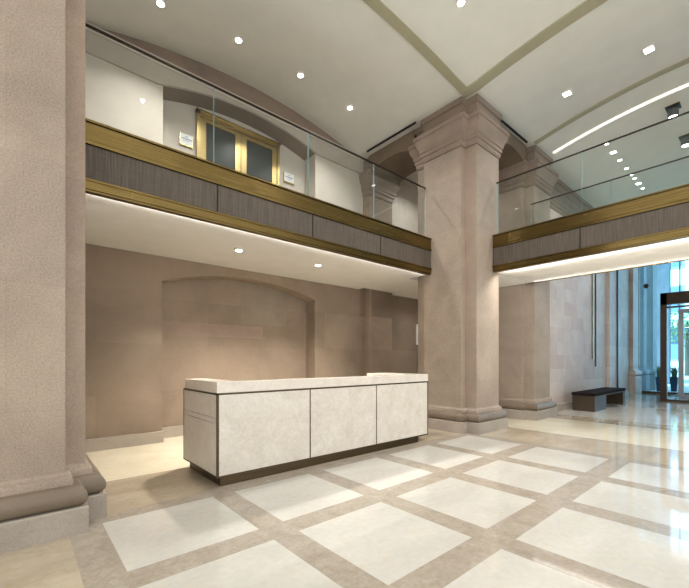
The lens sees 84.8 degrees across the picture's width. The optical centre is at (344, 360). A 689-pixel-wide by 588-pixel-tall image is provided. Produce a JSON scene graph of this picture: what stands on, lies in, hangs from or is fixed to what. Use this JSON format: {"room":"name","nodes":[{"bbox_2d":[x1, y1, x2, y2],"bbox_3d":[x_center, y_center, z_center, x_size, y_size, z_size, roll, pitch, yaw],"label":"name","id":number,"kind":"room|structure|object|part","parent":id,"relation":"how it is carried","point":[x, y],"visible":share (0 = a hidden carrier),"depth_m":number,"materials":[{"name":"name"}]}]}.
{"room":"lobby","nodes":[
{"label":"lobby","id":0,"kind":"room"},
{"bbox_2d":[85,52,417,438],"bbox_3d":[-0.730,-1.950,8.348,9.425,6.500,0.585,0,0,-41],"label":"wall","id":1,"kind":"structure","parent":0,"point":[154,323],"depth_m":6.69,"materials":[{"name":"paint"}]},
{"bbox_2d":[85,425,182,452],"bbox_3d":[-0.594,1.214,8.241,9.360,0.172,0.415,0,0,-41],"label":"baseboard","id":2,"kind":"structure","parent":1,"relation":"attached to","point":[114,442],"depth_m":5.71,"materials":[{"name":"grey stone"}]},
{"bbox_2d":[179,132,192,148],"bbox_3d":[-2.794,-3.884,6.665,0.228,0.214,0.039,0,0,-41],"label":"wall plaque","id":3,"kind":"object","parent":1,"relation":"attached to","point":[185,140],"visible":1,"depth_m":6.65,"materials":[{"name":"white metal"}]},
{"bbox_2d":[98,27,344,147],"bbox_3d":[-1.806,-4.958,7.018,5.928,0.368,0.019,0,0,-41],"label":"trim","id":4,"kind":"structure","parent":1,"relation":"attached to","point":[227,82],"depth_m":6.77,"materials":[{"name":"paint"}]},
{"bbox_2d":[85,29,362,173],"bbox_3d":[-1.801,-4.566,7.013,5.928,0.332,0.031,0,0,-41],"label":"trim","id":5,"kind":"structure","parent":1,"relation":"attached to","point":[97,46],"depth_m":6.11,"materials":[{"name":"paint"}]},
{"bbox_2d":[85,21,363,161],"bbox_3d":[-1.780,-4.740,6.988,6.019,0.068,0.096,0,0,-41],"label":"trim","id":6,"kind":"structure","parent":1,"relation":"attached to","point":[86,28],"depth_m":6.46,"materials":[{"name":"stone"}]},
{"bbox_2d":[195,107,280,184],"bbox_3d":[-2.000,-3.303,7.305,1.733,2.395,0.096,0,0,-41],"label":"door","id":7,"kind":"structure","parent":1,"relation":"in","point":[236,147],"depth_m":7.25,"materials":[{"name":"gold metal"}]},
{"bbox_3d":[-2.326,-3.364,7.074,0.559,1.918,0.017,0,0,-41],"label":"glass","id":8,"kind":"part","parent":7,"relation":"part of","materials":[{"name":"grey glass"}]},
{"bbox_3d":[-1.724,-3.364,7.594,0.566,1.918,0.017,0,0,-41],"label":"glass","id":9,"kind":"part","parent":7,"relation":"part of","materials":[{"name":"grey glass"}]},
{"bbox_2d":[85,118,431,293],"bbox_3d":[-0.692,-2.007,6.610,6.702,0.697,2.081,0,0,-41],"label":"balcony","id":10,"kind":"object","parent":1,"relation":"attached to","point":[142,195],"visible":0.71,"depth_m":5.05,"materials":[{"name":"dark taupe wood panelling"},{"name":"brushed brass"},{"name":"clear glass"}]},
{"bbox_3d":[-2.064,-1.946,4.116,1.343,0.325,0.068,0,0,-41],"label":"fascia panel","id":11,"kind":"part","parent":10,"relation":"part of","materials":[{"name":"brown wood"}]},
{"bbox_2d":[234,248,242,251],"bbox_3d":[-1.581,-1.652,5.645,0.130,0.031,0.130,0,0,-41],"label":"recessed light","id":12,"kind":"object","parent":10,"relation":"attached to","point":[235,249],"visible":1,"depth_m":5.61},
{"bbox_2d":[85,23,425,235],"bbox_3d":[-0.510,-2.842,5.496,5.481,0.968,0.026,0,0,-41],"label":"glass balustrade","id":13,"kind":"object","parent":10,"relation":"on","point":[86,24],"visible":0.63,"depth_m":4.82,"materials":[{"name":"clear glass"}]},
{"bbox_3d":[-2.083,-2.833,4.137,1.316,0.950,0.016,0,0,-41],"label":"glass pane","id":14,"kind":"part","parent":13,"relation":"part of","materials":[{"name":"clear glass"}]},
{"bbox_3d":[-0.017,-2.833,5.923,1.340,0.950,0.016,0,0,-41],"label":"glass pane","id":15,"kind":"part","parent":13,"relation":"part of","materials":[{"name":"clear glass"}]},
{"bbox_3d":[1.028,-2.833,6.826,1.407,0.950,0.016,0,0,-41],"label":"glass pane","id":16,"kind":"part","parent":13,"relation":"part of","materials":[{"name":"clear glass"}]},
{"bbox_3d":[-0.461,-1.717,5.499,5.599,0.117,0.099,0,0,-41],"label":"rail","id":17,"kind":"part","parent":10,"relation":"part of","materials":[{"name":"gold metal"}]},
{"bbox_3d":[-1.016,-1.946,5.023,1.388,0.325,0.068,0,0,-41],"label":"fascia panel","id":18,"kind":"part","parent":10,"relation":"part of","materials":[{"name":"brown wood"}]},
{"bbox_3d":[0.053,-1.946,5.947,1.396,0.325,0.068,0,0,-41],"label":"fascia panel","id":19,"kind":"part","parent":10,"relation":"part of","materials":[{"name":"brown wood"}]},
{"bbox_3d":[1.122,-1.946,6.872,1.388,0.325,0.068,0,0,-41],"label":"fascia panel","id":20,"kind":"part","parent":10,"relation":"part of","materials":[{"name":"brown wood"}]},
{"bbox_2d":[283,172,293,185],"bbox_3d":[-1.186,-3.881,8.055,0.260,0.221,0.039,0,0,-41],"label":"wall plaque","id":21,"kind":"object","parent":1,"relation":"attached to","point":[288,178],"visible":1,"depth_m":8.03,"materials":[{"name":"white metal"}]},
{"bbox_2d":[359,158,399,375],"bbox_3d":[0.858,-1.715,9.105,1.097,6.029,0.341,0,0,-41],"label":"stone pilaster","id":22,"kind":"object","parent":1,"relation":"attached to","point":[377,305],"visible":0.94,"depth_m":8.99,"materials":[{"name":"stone"}]},
{"bbox_2d":[416,324,417,344],"bbox_3d":[1.984,-0.709,10.288,0.078,0.559,0.027,0,0,-41],"label":"wall plate","id":23,"kind":"object","parent":1,"relation":"attached to","point":[416,324],"visible":0.79,"depth_m":10.27,"materials":[{"name":"white ceramic"}]},
{"bbox_2d":[0,393,688,587],"bbox_3d":[4.999,1.300,6.641,21.970,0.001,10.530,0,0,-41],"label":"floor","id":24,"kind":"structure","parent":0,"point":[571,498],"depth_m":3.10,"materials":[{"name":"tile"}]},
{"bbox_2d":[0,0,106,553],"bbox_3d":[-2.885,-1.715,3.153,1.379,6.029,1.706,0,0,-41],"label":"stone pier","id":25,"kind":"object","parent":24,"relation":"on","point":[51,489],"visible":1,"depth_m":2.78,"materials":[{"name":"grey stone"}]},
{"bbox_3d":[-2.885,1.024,3.153,1.348,0.161,1.674,0,0,-41],"label":"moulding","id":26,"kind":"part","parent":25,"relation":"part of","materials":[{"name":"brown stone"}]},
{"bbox_2d":[183,373,427,485],"bbox_3d":[-0.305,0.760,5.357,3.498,1.080,1.027,0,0,-41],"label":"reception desk","id":27,"kind":"object","parent":24,"relation":"on","point":[234,431],"visible":1,"depth_m":4.46,"materials":[{"name":"beige stone"}]},
{"bbox_3d":[-1.621,0.472,4.220,0.017,0.234,0.980,0,0,-41],"label":"panel","id":28,"kind":"part","parent":27,"relation":"part of","materials":[{"name":"beige stone"}]},
{"bbox_3d":[-1.621,0.620,4.220,0.017,0.051,0.980,0,0,-41],"label":"panel","id":29,"kind":"part","parent":27,"relation":"part of","materials":[{"name":"beige stone"}]},
{"bbox_3d":[-1.621,0.915,4.220,0.017,0.530,0.980,0,0,-41],"label":"panel","id":30,"kind":"part","parent":27,"relation":"part of","materials":[{"name":"beige stone"}]},
{"bbox_3d":[-0.855,0.768,4.216,1.127,0.826,0.017,0,0,-41],"label":"panel","id":31,"kind":"part","parent":27,"relation":"part of","materials":[{"name":"beige stone"}]},
{"bbox_2d":[185,373,427,392],"bbox_3d":[-0.288,0.278,5.338,3.496,0.116,0.972,0,0,-41],"label":"countertop","id":32,"kind":"structure","parent":27,"relation":"on","point":[201,384],"depth_m":4.48,"materials":[{"name":"beige stone"}]},
{"bbox_3d":[0.013,0.768,4.966,1.130,0.826,0.017,0,0,-41],"label":"panel","id":33,"kind":"part","parent":27,"relation":"part of","materials":[{"name":"beige stone"}]},
{"bbox_3d":[0.892,0.768,5.726,1.158,0.826,0.017,0,0,-41],"label":"panel","id":34,"kind":"part","parent":27,"relation":"part of","materials":[{"name":"beige stone"}]},
{"bbox_2d":[408,93,509,434],"bbox_3d":[2.239,-1.715,7.508,1.396,6.029,1.598,0,0,-41],"label":"stone pier","id":35,"kind":"object","parent":24,"relation":"on","point":[456,152],"visible":0.91,"depth_m":6.98,"materials":[{"name":"grey stone"}]},
{"bbox_2d":[369,130,416,184],"bbox_3d":[1.349,-4.458,8.538,0.936,0.543,1.326,0,0,-41],"label":"arch","id":36,"kind":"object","parent":35,"relation":"attached to","point":[395,157],"depth_m":8.47,"materials":[{"name":"brown stone"}]},
{"bbox_3d":[2.239,1.024,7.508,1.331,0.161,1.533,0,0,-41],"label":"moulding","id":37,"kind":"part","parent":35,"relation":"part of","materials":[{"name":"brown stone"}]},
{"bbox_2d":[499,125,525,169],"bbox_3d":[3.118,-4.458,8.350,1.339,0.543,1.196,0,0,-41],"label":"arch","id":38,"kind":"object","parent":35,"relation":"attached to","point":[514,151],"depth_m":8.18,"materials":[{"name":"brown stone"}]},
{"bbox_2d":[492,183,688,283],"bbox_3d":[6.258,-2.007,4.324,1.646,0.698,8.756,0,0,-41],"label":"balcony","id":39,"kind":"object","parent":35,"relation":"attached to","point":[651,229],"visible":1,"depth_m":6.01,"materials":[{"name":"brushed brass"},{"name":"dark taupe wood"},{"name":"glass"}]},
{"bbox_3d":[3.294,-1.946,6.574,0.068,0.325,1.434,0,0,-41],"label":"fascia panel","id":40,"kind":"part","parent":39,"relation":"part of","materials":[{"name":"brown wood"}]},
{"bbox_3d":[5.676,-1.717,3.814,0.099,0.117,8.746,0,0,-41],"label":"rail","id":41,"kind":"part","parent":39,"relation":"part of","materials":[{"name":"gold metal"}]},
{"bbox_3d":[5.677,-2.236,3.815,0.096,0.239,8.746,0,0,-41],"label":"rail","id":42,"kind":"part","parent":39,"relation":"part of","materials":[{"name":"gold metal"}]},
{"bbox_2d":[496,111,688,233],"bbox_3d":[5.668,-2.852,3.869,0.026,0.988,8.580,0,0,-41],"label":"glass balustrade","id":43,"kind":"object","parent":39,"relation":"on","point":[687,112],"visible":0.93,"depth_m":6.04,"materials":[{"name":"clear glass"}]},
{"bbox_3d":[3.329,-2.843,6.575,0.016,0.970,1.418,0,0,-41],"label":"glass pane","id":44,"kind":"part","parent":43,"relation":"part of","materials":[{"name":"clear glass"}]},
{"bbox_3d":[5.668,-3.338,3.869,0.026,0.017,8.580,0,0,-41],"label":"handrail","id":45,"kind":"part","parent":43,"relation":"part of","materials":[{"name":"brown metal"}]},
{"bbox_2d":[531,156,688,204],"bbox_3d":[6.804,-2.856,4.851,0.026,0.994,8.580,0,0,-41],"label":"glass balustrade","id":46,"kind":"object","parent":39,"relation":"on","point":[686,156],"visible":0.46,"depth_m":6.93,"materials":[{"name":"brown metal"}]},
{"bbox_3d":[4.247,-1.946,5.471,0.068,0.325,1.440,0,0,-41],"label":"fascia panel","id":47,"kind":"part","parent":39,"relation":"part of","materials":[{"name":"brown wood"}]},
{"bbox_2d":[499,144,558,420],"bbox_3d":[4.003,-1.715,9.105,1.266,6.029,1.708,0,0,-41],"label":"stone pier","id":48,"kind":"object","parent":24,"relation":"on","point":[524,309],"visible":0.52,"depth_m":8.51,"materials":[{"name":"grey stone"}]},
{"bbox_3d":[4.003,1.024,9.105,1.201,0.161,1.643,0,0,-41],"label":"moulding","id":49,"kind":"part","parent":48,"relation":"part of","materials":[{"name":"brown stone"}]},
{"bbox_2d":[571,387,625,411],"bbox_3d":[7.192,1.063,10.604,2.860,0.474,0.540,0,0,-41],"label":"bench","id":50,"kind":"object","parent":24,"relation":"on","point":[591,400],"visible":1,"depth_m":9.84,"materials":[{"name":"leather"}]},
{"bbox_3d":[6.484,1.113,9.992,0.936,0.374,0.514,0,0,-41],"label":"leg","id":51,"kind":"part","parent":50,"relation":"part of","materials":[{"name":"brown metal"}]},
{"bbox_3d":[7.192,0.916,10.604,2.808,0.026,0.500,0,0,-41],"label":"seat frame","id":52,"kind":"part","parent":50,"relation":"part of","materials":[{"name":"brown metal"}]},
{"bbox_2d":[571,387,625,395],"bbox_3d":[7.192,0.865,10.604,2.860,0.078,0.540,0,0,-41],"label":"seat cushion","id":53,"kind":"object","parent":50,"relation":"on","point":[603,391],"depth_m":10.12,"materials":[{"name":"leather"}]},
{"bbox_3d":[8.166,1.113,11.446,0.234,0.374,0.514,0,0,-41],"label":"leg","id":54,"kind":"part","parent":50,"relation":"part of","materials":[{"name":"brown metal"}]},
{"bbox_2d":[629,268,641,394],"bbox_3d":[11.220,-1.677,14.950,1.001,5.954,0.728,0,0,-41],"label":"column","id":55,"kind":"structure","parent":24,"relation":"on","point":[635,379],"depth_m":14.57,"materials":[{"name":"beige stone"}]},
{"bbox_3d":[11.220,0.462,14.950,1.001,0.299,0.728,0,0,-41],"label":"moulding","id":56,"kind":"part","parent":55,"relation":"part of","materials":[{"name":"beige stone"}]},
{"bbox_2d":[638,261,688,394],"bbox_3d":[15.668,-1.690,10.899,0.156,5.980,11.596,0,0,-41],"label":"window","id":57,"kind":"structure","parent":24,"relation":"on","point":[653,392],"depth_m":14.90,"materials":[{"name":"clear glass"}]},
{"bbox_2d":[660,291,688,402],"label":"door","id":58,"kind":"structure","parent":24,"relation":"on","point":[681,297],"depth_m":11.98,"materials":[{"name":"brown metal"}]},
{"bbox_2d":[85,0,688,207],"bbox_3d":[4.575,-4.934,3.354,26.910,0.390,14.690,0,0,-41],"label":"ceiling","id":59,"kind":"structure","parent":0,"point":[346,53],"depth_m":6.26,"materials":[{"name":"paint"}]},
{"bbox_2d":[155,0,165,7],"bbox_3d":[-2.520,-4.894,5.171,0.130,0.031,0.130,0,0,-41],"label":"recessed light","id":60,"kind":"object","parent":59,"relation":"in","point":[161,3],"visible":1,"depth_m":5.16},
{"bbox_2d":[234,36,242,43],"bbox_3d":[-1.650,-4.994,5.878,0.130,0.031,0.130,0,0,-41],"label":"recessed light","id":61,"kind":"object","parent":59,"relation":"in","point":[237,39],"visible":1,"depth_m":5.86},
{"bbox_2d":[297,72,303,77],"bbox_3d":[-0.770,-4.999,6.607,0.130,0.031,0.130,0,0,-41],"label":"recessed light","id":62,"kind":"object","parent":59,"relation":"in","point":[299,74],"visible":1,"depth_m":6.59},
{"bbox_2d":[367,122,415,151],"bbox_3d":[0.962,-4.713,7.997,0.029,0.030,1.378,0,0,-41],"label":"ceiling vent","id":63,"kind":"object","parent":59,"relation":"in","point":[414,123],"visible":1,"depth_m":7.93,"materials":[{"name":"black metal"}]},
{"bbox_2d":[363,0,472,93],"bbox_3d":[0.130,-4.828,4.928,5.551,0.210,0.150,0,0,-41],"label":"trim","id":64,"kind":"structure","parent":59,"relation":"attached to","point":[378,6],"depth_m":5.73,"materials":[{"name":"beige paint"}]},
{"bbox_2d":[456,0,465,6],"bbox_3d":[1.608,-4.946,5.210,0.130,0.031,0.130,0,0,-41],"label":"recessed light","id":65,"kind":"object","parent":59,"relation":"in","point":[459,3],"visible":1,"depth_m":5.21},
{"bbox_2d":[501,120,527,142],"bbox_3d":[3.478,-4.713,7.755,1.235,0.030,0.029,0,0,-41],"label":"ceiling vent","id":66,"kind":"object","parent":59,"relation":"in","point":[502,121],"visible":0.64,"depth_m":7.75,"materials":[{"name":"black metal"}]},
{"bbox_2d":[459,0,607,97],"bbox_3d":[3.764,-4.848,4.809,0.208,0.250,5.083,0,0,-41],"label":"trim","id":67,"kind":"structure","parent":59,"relation":"attached to","point":[587,6],"depth_m":5.79,"materials":[{"name":"beige paint"}]},
{"bbox_2d":[561,88,572,97],"bbox_3d":[4.079,-4.896,6.920,0.161,0.031,0.161,0,0,-41],"label":"recessed light","id":68,"kind":"object","parent":59,"relation":"in","point":[569,91],"visible":1,"depth_m":6.90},
{"bbox_2d":[534,58,688,144],"bbox_3d":[5.740,-4.897,6.380,0.130,0.348,4.875,0,0,-41],"label":"trim","id":69,"kind":"structure","parent":59,"relation":"attached to","point":[685,61],"depth_m":7.10,"materials":[{"name":"beige paint"}]},
{"bbox_2d":[553,83,688,153],"bbox_3d":[6.281,-4.908,6.908,0.078,0.336,4.576,0,0,-41],"label":"light","id":70,"kind":"object","parent":59,"relation":"attached to","point":[687,84],"visible":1,"depth_m":7.63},
{"bbox_2d":[642,43,655,54],"bbox_3d":[4.891,-4.999,6.064,0.161,0.031,0.161,0,0,-41],"label":"recessed light","id":71,"kind":"object","parent":59,"relation":"in","point":[652,47],"visible":1,"depth_m":6.05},
{"bbox_2d":[665,101,681,119],"bbox_3d":[6.536,-4.946,7.507,0.221,0.221,0.221,0,0,-41],"label":"spotlight","id":72,"kind":"object","parent":59,"relation":"attached to","point":[672,110],"visible":0.77,"depth_m":7.46,"materials":[{"name":"brown metal"}]},
{"bbox_3d":[6.536,-5.037,7.507,0.221,0.039,0.221,0,0,-41],"label":"mounting plate","id":73,"kind":"part","parent":72,"relation":"part of","materials":[{"name":"brown metal"}]},
{"bbox_2d":[678,133,688,147],"bbox_3d":[7.687,-4.946,8.501,0.221,0.221,0.221,0,0,-41],"label":"spotlight","id":74,"kind":"object","parent":59,"relation":"attached to","point":[684,140],"visible":1,"depth_m":8.46,"materials":[{"name":"brown metal"}]},
{"bbox_3d":[7.687,-5.037,8.501,0.221,0.039,0.221,0,0,-41],"label":"mounting plate","id":75,"kind":"part","parent":74,"relation":"part of","materials":[{"name":"brown metal"}]},
{"bbox_2d":[392,273,528,298],"bbox_3d":[2.578,-1.875,8.875,1.183,0.410,2.932,0,0,-41],"label":"ceiling","id":76,"kind":"structure","parent":0,"point":[504,281],"depth_m":8.20,"materials":[{"name":"white paint"}]},
{"bbox_2d":[550,208,628,403],"bbox_3d":[7.771,-1.755,12.032,8.255,6.110,0.540,0,0,-41],"label":"wall","id":77,"kind":"structure","parent":0,"point":[572,365],"depth_m":11.37,"materials":[{"name":"beige stone"}]},
{"bbox_2d":[550,179,593,215],"bbox_3d":[7.921,-4.300,11.819,8.177,0.859,0.146,0,0,-41],"label":"trim","id":78,"kind":"structure","parent":77,"relation":"attached to","point":[570,203],"depth_m":10.09,"materials":[{"name":"stone"}]},
{"bbox_2d":[592,274,593,358],"bbox_3d":[7.684,-1.970,11.690,0.058,3.861,0.031,0,0,-41],"label":"trim","id":79,"kind":"structure","parent":77,"relation":"attached to","point":[593,274],"depth_m":11.70,"materials":[{"name":"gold metal"}]},
{"bbox_2d":[556,390,629,410],"bbox_3d":[7.845,1.216,11.807,8.047,0.169,0.064,0,0,-41],"label":"baseboard","id":80,"kind":"structure","parent":77,"relation":"attached to","point":[565,405],"depth_m":10.14,"materials":[{"name":"grey stone"}]},
{"bbox_2d":[595,274,596,366],"bbox_3d":[7.908,-1.853,11.883,0.052,4.095,0.031,0,0,-41],"label":"trim","id":81,"kind":"structure","parent":77,"relation":"attached to","point":[595,274],"depth_m":11.88,"materials":[{"name":"brown metal"}]},
{"bbox_2d":[617,271,618,387],"bbox_3d":[9.759,-1.579,13.479,0.104,5.421,0.038,0,0,-41],"label":"trim","id":82,"kind":"structure","parent":77,"relation":"attached to","point":[617,271],"depth_m":13.46,"materials":[{"name":"brown metal"}]},
{"bbox_2d":[657,263,670,383],"bbox_3d":[17.060,-4.550,21.313,0.390,11.700,2.028,0,0,-41],"label":"wall","id":83,"kind":"structure","parent":0,"point":[663,270],"depth_m":20.62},
{"label":"outside","id":84,"kind":"structure","parent":0,"visible":0},
{"bbox_2d":[650,373,688,392],"bbox_3d":[32.480,1.340,36.672,58.890,0.077,65.000,0,0,-41],"label":"ground","id":85,"kind":"structure","parent":84,"point":[686,378],"depth_m":18.86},
{"bbox_2d":[639,266,649,390],"bbox_3d":[12.400,-3.575,15.970,0.741,9.750,0.728,0,0,-41],"label":"column","id":86,"kind":"structure","parent":85,"relation":"on","point":[645,376],"depth_m":15.69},
{"bbox_3d":[12.400,0.462,15.970,0.741,0.299,0.728,0,0,-41],"label":"moulding","id":87,"kind":"part","parent":86,"relation":"part of","materials":[{"name":"beige stone"}]},
{"bbox_2d":[647,265,656,389],"bbox_3d":[13.597,-3.575,16.971,1.001,9.750,0.780,0,0,-41],"label":"column","id":88,"kind":"structure","parent":85,"relation":"on","point":[651,270],"depth_m":16.59,"materials":[{"name":"beige stone"}]},
{"bbox_3d":[13.597,0.462,16.971,1.001,0.299,0.780,0,0,-41],"label":"moulding","id":89,"kind":"part","parent":88,"relation":"part of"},
{"bbox_2d":[655,366,659,390],"bbox_3d":[13.362,0.754,15.952,0.437,1.092,0.464,0,0,-41],"label":"planter","id":90,"kind":"object","parent":85,"relation":"on","point":[657,378],"visible":0.44,"depth_m":15.94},
{"bbox_3d":[13.345,1.001,15.970,0.260,0.598,0.260,0,0,-41],"label":"pot","id":91,"kind":"part","parent":90,"relation":"part of","materials":[{"name":"ceramic"}]},
{"bbox_2d":[669,366,677,391],"bbox_3d":[13.897,0.753,15.902,0.460,1.095,0.461,0,0,-41],"label":"planter","id":92,"kind":"object","parent":85,"relation":"on","point":[673,379],"visible":0.98,"depth_m":15.86,"materials":[{"name":"ceramic"}]},
{"bbox_3d":[13.903,1.001,15.921,0.260,0.598,0.260,0,0,-41],"label":"pot","id":93,"kind":"part","parent":92,"relation":"part of","materials":[{"name":"ceramic"}]},
{"bbox_2d":[671,260,688,372],"bbox_3d":[39.330,-7.800,40.875,11.830,18.200,46.800,0,0,-41],"label":"building","id":94,"kind":"structure","parent":85,"relation":"on","point":[684,264],"depth_m":39.30,"materials":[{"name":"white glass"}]},
{"bbox_3d":[34.431,-1.430,39.475,0.039,2.548,1.378,0,0,-41],"label":"pane","id":95,"kind":"part","parent":94,"relation":"part of","materials":[{"name":"clear glass"}]},
{"bbox_3d":[34.431,-11.050,39.475,0.039,2.548,1.378,0,0,-41],"label":"pane","id":96,"kind":"part","parent":94,"relation":"part of","materials":[{"name":"clear glass"}]},
{"bbox_3d":[34.431,-6.370,39.475,0.039,2.548,1.378,0,0,-41],"label":"pane","id":97,"kind":"part","parent":94,"relation":"part of","materials":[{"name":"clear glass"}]},
{"bbox_2d":[671,304,688,375],"bbox_3d":[29.088,-2.006,31.977,4.019,6.612,3.936,0,0,-41],"label":"street tree","id":98,"kind":"object","parent":85,"relation":"on","point":[686,322],"visible":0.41,"depth_m":31.92,"materials":[{"name":"green plant"}]},
{"bbox_3d":[29.088,-3.027,31.977,4.019,4.571,3.936,0,0,-41],"label":"crown","id":99,"kind":"part","parent":98,"relation":"part of","materials":[{"name":"green plant"}]}
]}

